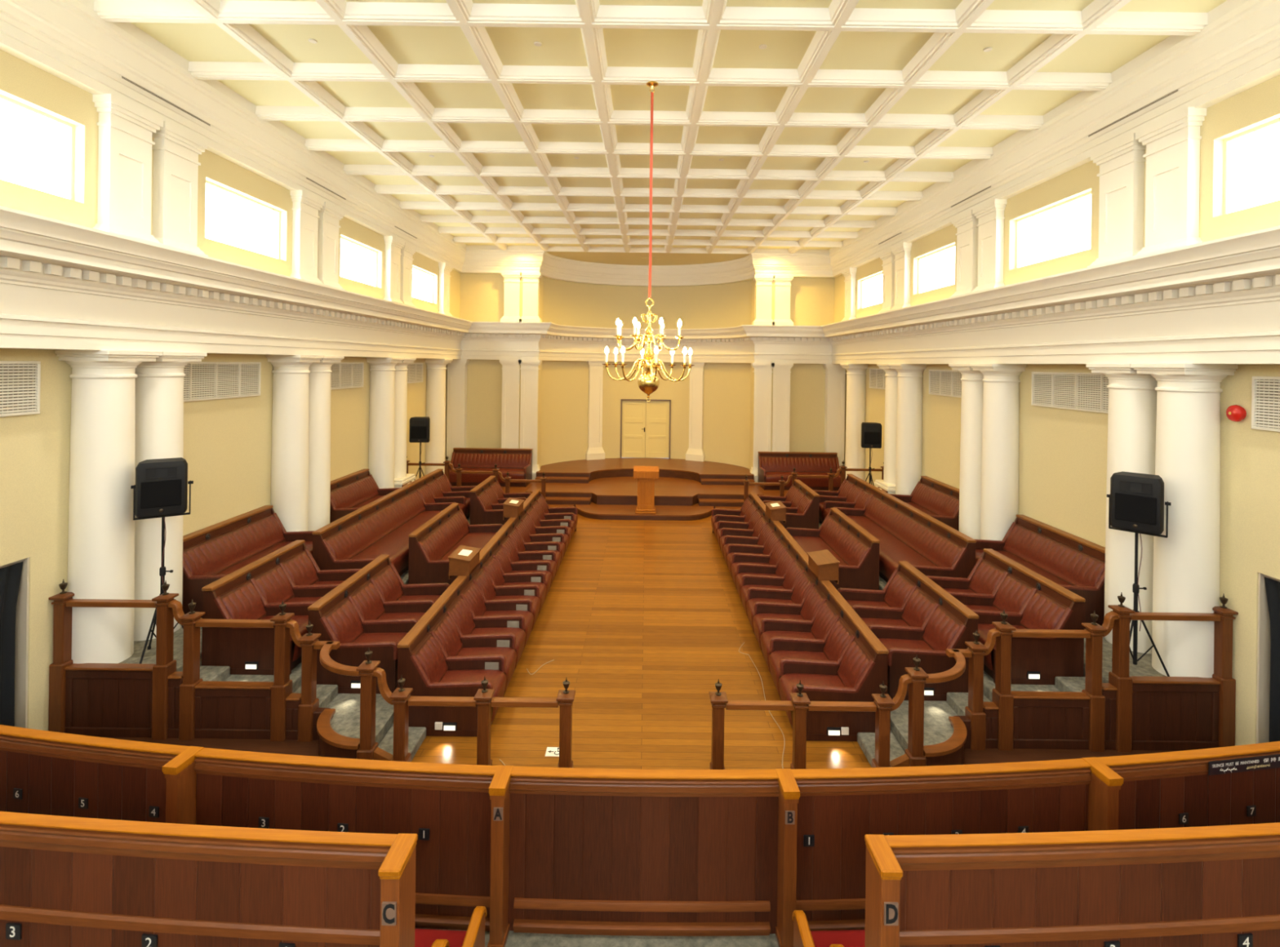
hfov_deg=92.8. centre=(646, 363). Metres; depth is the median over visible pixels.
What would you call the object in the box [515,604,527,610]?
speaker grille
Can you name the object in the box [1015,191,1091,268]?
window
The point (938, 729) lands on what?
floor
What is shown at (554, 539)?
speaker grille
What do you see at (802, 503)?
bench
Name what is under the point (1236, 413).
bell
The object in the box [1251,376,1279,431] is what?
air vent
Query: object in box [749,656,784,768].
cable
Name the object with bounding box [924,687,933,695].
step light
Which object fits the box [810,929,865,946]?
seat cushion
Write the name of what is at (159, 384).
column
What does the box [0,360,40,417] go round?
air vent
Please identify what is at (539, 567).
speaker grille
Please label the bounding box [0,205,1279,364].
trim
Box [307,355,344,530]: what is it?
column
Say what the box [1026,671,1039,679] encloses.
step light
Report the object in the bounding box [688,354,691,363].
candle
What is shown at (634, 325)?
candle
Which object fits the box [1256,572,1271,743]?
trim
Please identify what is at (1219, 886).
bench
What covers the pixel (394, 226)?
air vent
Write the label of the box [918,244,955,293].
window
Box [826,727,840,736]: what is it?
step light
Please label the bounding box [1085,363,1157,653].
column
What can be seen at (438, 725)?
power socket
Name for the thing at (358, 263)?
window
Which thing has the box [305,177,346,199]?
air vent
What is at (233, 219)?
window
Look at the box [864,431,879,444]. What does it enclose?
grille
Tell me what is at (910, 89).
ceiling
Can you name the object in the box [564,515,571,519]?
speaker grille
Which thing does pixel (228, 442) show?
wall
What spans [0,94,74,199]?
window
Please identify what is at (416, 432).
grille
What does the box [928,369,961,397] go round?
air vent
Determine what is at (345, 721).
floor
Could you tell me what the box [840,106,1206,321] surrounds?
trim
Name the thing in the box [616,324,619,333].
candle
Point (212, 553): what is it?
bench
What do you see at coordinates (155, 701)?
railing
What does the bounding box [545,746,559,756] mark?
sign
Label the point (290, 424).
column
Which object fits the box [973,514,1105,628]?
bench
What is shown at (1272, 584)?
curtain
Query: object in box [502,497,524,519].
lectern
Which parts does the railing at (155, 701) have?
post, panel, handrail, post, panel, swan neck rail, post, panel, handrail, post, panel, swan neck rail, post, handrail, bowed rail, post, swan neck rail, post, handrail, post, handrail, post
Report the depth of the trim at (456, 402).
19.31 m
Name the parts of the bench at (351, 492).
armrest, cap rail, backrest, panel, seat, armrest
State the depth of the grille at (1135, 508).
6.73 m
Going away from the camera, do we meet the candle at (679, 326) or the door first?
the candle at (679, 326)
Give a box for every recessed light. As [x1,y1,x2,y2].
[308,38,317,43]
[533,41,542,46]
[759,44,766,48]
[983,47,992,52]
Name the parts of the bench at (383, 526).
panel, armrest, backrest, cap rail, panel, seat, backrest, seat, backrest, armrest, backrest, armrest, armrest, seat, armrest, seat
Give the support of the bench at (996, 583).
on the floor at (938, 729)
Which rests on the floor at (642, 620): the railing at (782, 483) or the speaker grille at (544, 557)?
the railing at (782, 483)
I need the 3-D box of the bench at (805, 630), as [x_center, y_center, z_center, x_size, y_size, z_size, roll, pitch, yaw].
[2.108,3.627,10.775,1.070,1.000,8.249,1,0,0]
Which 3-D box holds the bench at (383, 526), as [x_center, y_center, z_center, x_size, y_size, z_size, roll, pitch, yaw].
[-4.612,3.093,12.205,1.070,1.000,5.670,1,0,0]
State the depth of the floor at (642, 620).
8.01 m
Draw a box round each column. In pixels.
[54,349,162,663]
[133,351,207,640]
[266,354,323,532]
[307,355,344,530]
[366,356,404,488]
[394,357,416,478]
[424,358,453,475]
[840,363,868,480]
[876,363,897,484]
[888,363,926,495]
[948,363,983,539]
[968,363,1026,540]
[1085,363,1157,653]
[1130,363,1238,677]
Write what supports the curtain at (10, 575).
hanging from the wall at (228, 442)
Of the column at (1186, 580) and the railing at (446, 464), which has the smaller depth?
the column at (1186, 580)
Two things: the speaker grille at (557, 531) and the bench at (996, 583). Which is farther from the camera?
the speaker grille at (557, 531)
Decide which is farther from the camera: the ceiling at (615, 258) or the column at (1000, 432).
the ceiling at (615, 258)
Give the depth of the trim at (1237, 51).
8.25 m
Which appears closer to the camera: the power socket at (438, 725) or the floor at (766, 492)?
the power socket at (438, 725)
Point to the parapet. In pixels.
(600, 851)
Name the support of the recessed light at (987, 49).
in the ceiling at (910, 89)
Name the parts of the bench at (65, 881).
number plate, number plate, moulding, board panel, cap moulding, cap rail, number plate, letter plate, post, armrest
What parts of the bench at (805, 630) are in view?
seat, seat, seat, armrest, armrest, armrest, seat, armrest, seat, armrest, seat, backrest, armrest, backrest, seat, armrest, seat, backrest, seat, armrest, backrest, seat, backrest, armrest, seat, backrest, armrest, backrest, seat, armrest, backrest, seat, armrest, backrest, seat, armrest, backrest, panel, seat, backrest, armrest, cap rail, backrest, armrest, backrest, panel, backrest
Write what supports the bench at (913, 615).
on the floor at (938, 729)
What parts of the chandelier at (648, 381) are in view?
bulb, bulb, arm, arm, arm, arm, arm, bulb, arm, arm, cord, arm, arm, bulb, bulb, arm, arm, arm, arm, bulb, bulb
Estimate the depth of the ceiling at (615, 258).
20.25 m
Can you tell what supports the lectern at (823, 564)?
on the bench at (805, 630)
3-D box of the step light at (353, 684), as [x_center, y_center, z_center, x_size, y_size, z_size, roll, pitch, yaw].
[-3.367,3.733,7.096,0.150,0.090,0.012,1,0,0]
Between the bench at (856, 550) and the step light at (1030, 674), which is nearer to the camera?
the step light at (1030, 674)
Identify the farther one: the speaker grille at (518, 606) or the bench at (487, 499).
the bench at (487, 499)
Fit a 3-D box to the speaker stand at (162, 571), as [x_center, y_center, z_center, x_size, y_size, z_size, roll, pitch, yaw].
[-5.572,2.563,6.942,0.573,1.596,0.501,1,0,0]
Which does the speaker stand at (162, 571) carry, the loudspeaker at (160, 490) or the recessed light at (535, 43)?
the loudspeaker at (160, 490)
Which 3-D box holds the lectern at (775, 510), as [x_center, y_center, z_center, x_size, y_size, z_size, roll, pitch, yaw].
[2.632,3.026,12.450,0.320,0.332,0.590,1,0,0]
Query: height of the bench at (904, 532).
1.000 m
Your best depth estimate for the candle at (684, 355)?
7.31 m
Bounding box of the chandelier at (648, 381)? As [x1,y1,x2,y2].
[603,80,694,401]
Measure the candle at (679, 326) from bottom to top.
0.112 m
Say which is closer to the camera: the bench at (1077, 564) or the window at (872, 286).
the bench at (1077, 564)
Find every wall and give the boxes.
[0,48,460,730]
[459,273,834,470]
[834,75,1279,746]
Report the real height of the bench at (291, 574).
1.000 m
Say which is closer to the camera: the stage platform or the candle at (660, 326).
the candle at (660, 326)
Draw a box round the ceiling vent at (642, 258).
[640,257,658,260]
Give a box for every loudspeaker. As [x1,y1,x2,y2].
[130,457,193,519]
[408,417,430,442]
[861,422,881,448]
[1106,471,1171,537]
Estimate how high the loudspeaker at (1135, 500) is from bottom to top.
0.650 m
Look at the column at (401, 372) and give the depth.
14.77 m
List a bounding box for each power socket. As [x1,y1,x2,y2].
[435,721,442,729]
[840,727,848,734]
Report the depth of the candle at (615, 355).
7.93 m
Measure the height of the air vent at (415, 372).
0.550 m
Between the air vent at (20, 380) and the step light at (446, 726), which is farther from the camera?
the step light at (446, 726)
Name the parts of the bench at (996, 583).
armrest, seat, armrest, seat, panel, backrest, seat, armrest, seat, backrest, panel, cap rail, armrest, panel, backrest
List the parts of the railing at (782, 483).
post, handrail, post, swan neck rail, post, handrail, post, swan neck rail, post, handrail, post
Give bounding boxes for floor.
[103,513,1174,769]
[118,516,470,761]
[414,927,778,946]
[452,482,533,493]
[755,484,837,497]
[818,520,1166,766]
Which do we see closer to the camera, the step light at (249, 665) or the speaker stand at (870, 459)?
the step light at (249, 665)
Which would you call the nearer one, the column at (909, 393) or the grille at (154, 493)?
the grille at (154, 493)
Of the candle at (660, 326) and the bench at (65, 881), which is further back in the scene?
the candle at (660, 326)
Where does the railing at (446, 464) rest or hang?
on the floor at (642, 620)
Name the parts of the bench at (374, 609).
backrest, cap rail, panel, armrest, panel, backrest, seat, armrest, backrest, seat, seat, armrest, seat, armrest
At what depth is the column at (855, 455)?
17.59 m
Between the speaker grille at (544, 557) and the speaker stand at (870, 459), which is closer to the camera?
the speaker grille at (544, 557)
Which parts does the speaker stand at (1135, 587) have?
leg, leg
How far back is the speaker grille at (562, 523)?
13.66 m
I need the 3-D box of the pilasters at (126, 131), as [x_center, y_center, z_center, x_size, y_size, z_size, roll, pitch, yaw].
[-5.919,-2.119,10.560,0.310,1.590,15.300,1,0,0]
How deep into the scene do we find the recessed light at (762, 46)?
6.98 m
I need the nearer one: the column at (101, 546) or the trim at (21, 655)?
the trim at (21, 655)
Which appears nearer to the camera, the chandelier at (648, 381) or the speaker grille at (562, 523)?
the chandelier at (648, 381)
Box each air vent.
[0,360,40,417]
[120,75,211,126]
[183,361,261,401]
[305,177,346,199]
[330,362,364,389]
[394,226,417,239]
[407,362,423,383]
[869,368,885,389]
[878,231,902,244]
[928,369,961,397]
[950,185,991,208]
[1031,371,1108,413]
[1087,88,1180,137]
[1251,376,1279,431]
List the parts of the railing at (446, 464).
post, handrail, post, swan neck rail, post, handrail, post, swan neck rail, post, handrail, post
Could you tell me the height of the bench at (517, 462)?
1.000 m
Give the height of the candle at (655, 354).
0.112 m
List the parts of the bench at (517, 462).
seat, seat, backrest, panel, cap rail, armrest, panel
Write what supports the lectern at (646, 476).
on the stage platform
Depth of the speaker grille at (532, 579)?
10.17 m
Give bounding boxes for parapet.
[0,724,1279,946]
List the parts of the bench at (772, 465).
panel, armrest, cap rail, panel, backrest, seat, seat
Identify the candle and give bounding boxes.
[605,353,608,362]
[614,354,617,362]
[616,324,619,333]
[621,352,624,362]
[633,324,635,333]
[654,353,657,362]
[659,324,662,333]
[671,355,673,363]
[678,325,680,334]
[683,354,685,363]
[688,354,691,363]
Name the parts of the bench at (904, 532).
seat, seat, armrest, armrest, armrest, backrest, armrest, backrest, seat, backrest, seat, panel, cap rail, backrest, armrest, panel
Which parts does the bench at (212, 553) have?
panel, armrest, cap rail, backrest, panel, seat, armrest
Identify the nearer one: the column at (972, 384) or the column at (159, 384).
the column at (159, 384)
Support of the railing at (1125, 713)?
on the floor at (642, 620)
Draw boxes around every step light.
[244,661,257,670]
[350,680,360,688]
[442,722,457,731]
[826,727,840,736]
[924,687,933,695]
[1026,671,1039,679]
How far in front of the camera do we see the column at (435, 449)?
17.59 m
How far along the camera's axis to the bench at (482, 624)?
8.22 m
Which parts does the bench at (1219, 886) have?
armrest, post, letter plate, number plate, cap rail, cap moulding, moulding, board panel, number plate, number plate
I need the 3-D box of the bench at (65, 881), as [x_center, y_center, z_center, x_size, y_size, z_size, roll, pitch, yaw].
[-3.567,2.654,3.092,5.496,1.603,1.092,1,0,6]
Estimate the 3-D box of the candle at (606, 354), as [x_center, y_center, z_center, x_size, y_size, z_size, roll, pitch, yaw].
[-0.492,-0.075,7.550,0.031,0.112,0.031,1,0,-9]
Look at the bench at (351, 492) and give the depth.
12.62 m
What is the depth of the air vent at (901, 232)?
14.63 m
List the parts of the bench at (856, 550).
armrest, seat, backrest, panel, armrest, panel, cap rail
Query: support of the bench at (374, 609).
on the floor at (345, 721)
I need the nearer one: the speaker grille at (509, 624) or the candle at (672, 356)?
the candle at (672, 356)
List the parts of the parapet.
number plate, number plate, number plate, divider post, number plate, number plate, number plate, moulding, letter plate, divider post, cap rail, cap moulding, moulding, divider post, letter plate, number plate, moulding, number plate, number plate, number plate, divider post, number plate, notice plate, number plate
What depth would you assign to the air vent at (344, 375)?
12.92 m
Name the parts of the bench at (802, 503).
armrest, armrest, backrest, armrest, armrest, backrest, panel, panel, backrest, cap rail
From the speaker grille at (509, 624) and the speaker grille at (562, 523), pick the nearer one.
the speaker grille at (509, 624)
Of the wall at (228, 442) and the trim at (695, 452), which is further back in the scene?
the trim at (695, 452)
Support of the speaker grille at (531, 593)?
attached to the bench at (482, 624)
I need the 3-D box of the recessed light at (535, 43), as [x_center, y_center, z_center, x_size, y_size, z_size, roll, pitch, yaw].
[-1.244,-3.668,6.989,0.090,0.014,0.089,1,0,0]
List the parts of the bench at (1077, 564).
armrest, seat, panel, backrest, cap rail, armrest, panel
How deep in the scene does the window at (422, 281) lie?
16.62 m
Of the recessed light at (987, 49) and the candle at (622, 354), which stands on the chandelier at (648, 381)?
the candle at (622, 354)
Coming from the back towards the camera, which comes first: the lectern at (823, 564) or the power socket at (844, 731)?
the lectern at (823, 564)
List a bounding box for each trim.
[0,0,1279,286]
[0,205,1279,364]
[4,557,29,728]
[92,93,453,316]
[394,473,895,493]
[446,271,846,482]
[585,360,706,462]
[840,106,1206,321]
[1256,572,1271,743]
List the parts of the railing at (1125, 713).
post, handrail, post, handrail, post, swan neck rail, post, bowed rail, handrail, post, panel, swan neck rail, post, panel, handrail, post, panel, swan neck rail, post, handrail, panel, post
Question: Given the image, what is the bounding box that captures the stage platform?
[525,457,764,520]
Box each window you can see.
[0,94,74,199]
[204,180,279,259]
[340,236,377,286]
[412,266,433,302]
[861,272,882,308]
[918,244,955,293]
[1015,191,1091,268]
[1222,118,1279,214]
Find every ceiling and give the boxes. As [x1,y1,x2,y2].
[77,0,1248,253]
[546,251,749,265]
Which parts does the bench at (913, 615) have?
armrest, seat, armrest, seat, seat, backrest, armrest, seat, backrest, panel, armrest, panel, cap rail, backrest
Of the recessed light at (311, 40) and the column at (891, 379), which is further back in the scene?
the column at (891, 379)
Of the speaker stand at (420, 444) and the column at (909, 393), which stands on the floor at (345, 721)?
the speaker stand at (420, 444)
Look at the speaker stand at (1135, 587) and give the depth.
6.84 m
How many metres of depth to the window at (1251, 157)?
6.19 m
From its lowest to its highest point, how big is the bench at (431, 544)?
1.000 m
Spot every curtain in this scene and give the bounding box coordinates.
[0,559,24,726]
[1262,573,1279,742]
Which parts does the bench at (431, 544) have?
panel, cap rail, armrest, panel, backrest, seat, armrest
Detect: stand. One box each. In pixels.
[139,516,183,663]
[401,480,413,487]
[413,442,424,480]
[865,448,874,485]
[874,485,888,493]
[1129,533,1169,676]
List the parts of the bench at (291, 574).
backrest, panel, armrest, cap rail, panel, backrest, seat, armrest, seat, backrest, seat, panel, armrest, seat, armrest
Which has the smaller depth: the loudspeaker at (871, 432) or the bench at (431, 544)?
the bench at (431, 544)
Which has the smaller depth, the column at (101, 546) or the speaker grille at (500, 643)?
the column at (101, 546)
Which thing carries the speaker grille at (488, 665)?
attached to the bench at (482, 624)
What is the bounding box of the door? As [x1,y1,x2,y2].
[620,399,671,458]
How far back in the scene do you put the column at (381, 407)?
13.96 m
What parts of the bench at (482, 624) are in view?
backrest, panel, backrest, armrest, backrest, cap rail, seat, armrest, backrest, panel, backrest, seat, armrest, backrest, armrest, seat, backrest, armrest, seat, backrest, armrest, seat, backrest, armrest, backrest, seat, seat, backrest, armrest, seat, backrest, armrest, seat, backrest, armrest, seat, backrest, armrest, seat, armrest, armrest, armrest, seat, armrest, seat, seat, seat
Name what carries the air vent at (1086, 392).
in the wall at (1063, 452)
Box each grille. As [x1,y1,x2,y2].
[140,479,181,508]
[410,426,426,438]
[484,662,498,670]
[497,640,509,647]
[506,621,519,627]
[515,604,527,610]
[524,590,534,595]
[530,577,541,582]
[537,565,546,570]
[542,555,551,559]
[547,546,556,550]
[552,537,560,541]
[556,529,564,533]
[560,522,568,526]
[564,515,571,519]
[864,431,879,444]
[1115,493,1156,524]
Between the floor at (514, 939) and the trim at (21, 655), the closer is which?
the floor at (514, 939)
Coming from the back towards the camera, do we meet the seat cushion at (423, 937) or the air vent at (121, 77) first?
the air vent at (121, 77)
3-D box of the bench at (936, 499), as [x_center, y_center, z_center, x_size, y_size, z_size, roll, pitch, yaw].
[5.736,3.002,12.690,1.070,1.000,1.960,1,0,0]
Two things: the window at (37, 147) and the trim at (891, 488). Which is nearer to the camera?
the window at (37, 147)
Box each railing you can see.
[48,578,575,768]
[406,455,546,499]
[709,592,1238,769]
[742,461,884,502]
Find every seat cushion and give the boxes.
[414,928,466,946]
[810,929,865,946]
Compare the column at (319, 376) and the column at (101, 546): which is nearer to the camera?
the column at (101, 546)
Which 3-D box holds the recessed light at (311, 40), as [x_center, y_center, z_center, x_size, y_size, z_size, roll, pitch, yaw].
[-3.824,-3.700,6.989,0.090,0.014,0.089,1,0,0]
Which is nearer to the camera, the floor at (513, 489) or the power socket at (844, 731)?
the power socket at (844, 731)
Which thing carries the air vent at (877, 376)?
in the wall at (1063, 452)
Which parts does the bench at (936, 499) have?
armrest, seat, backrest, panel, cap rail, armrest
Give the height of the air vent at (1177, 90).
0.032 m
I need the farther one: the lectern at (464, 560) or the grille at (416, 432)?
the grille at (416, 432)
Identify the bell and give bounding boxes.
[1226,404,1246,422]
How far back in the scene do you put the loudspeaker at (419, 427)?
15.33 m
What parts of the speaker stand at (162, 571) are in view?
leg, leg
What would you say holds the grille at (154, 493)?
attached to the loudspeaker at (160, 490)
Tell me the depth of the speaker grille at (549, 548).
11.91 m
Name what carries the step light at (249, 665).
attached to the bench at (291, 574)
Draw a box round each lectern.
[448,545,480,579]
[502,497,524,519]
[633,466,658,513]
[764,500,786,523]
[806,549,839,584]
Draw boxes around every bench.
[0,811,486,946]
[182,505,314,617]
[201,539,360,675]
[307,554,449,693]
[311,468,476,576]
[329,468,400,523]
[396,489,577,737]
[408,502,502,585]
[448,447,533,487]
[470,475,531,524]
[711,492,888,741]
[757,451,840,490]
[758,479,819,528]
[785,507,879,590]
[791,822,1279,946]
[813,473,976,582]
[837,560,978,701]
[889,475,959,531]
[926,548,1084,684]
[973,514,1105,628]
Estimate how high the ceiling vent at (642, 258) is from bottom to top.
0.020 m
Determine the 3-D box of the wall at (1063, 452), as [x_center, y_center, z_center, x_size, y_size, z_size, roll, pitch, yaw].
[6.328,0.229,8.275,0.660,7.900,22.550,1,0,0]
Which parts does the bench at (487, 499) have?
cap rail, backrest, panel, panel, backrest, armrest, armrest, backrest, armrest, armrest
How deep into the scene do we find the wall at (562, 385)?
21.05 m
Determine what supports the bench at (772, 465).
on the floor at (766, 492)
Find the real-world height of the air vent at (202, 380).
0.550 m

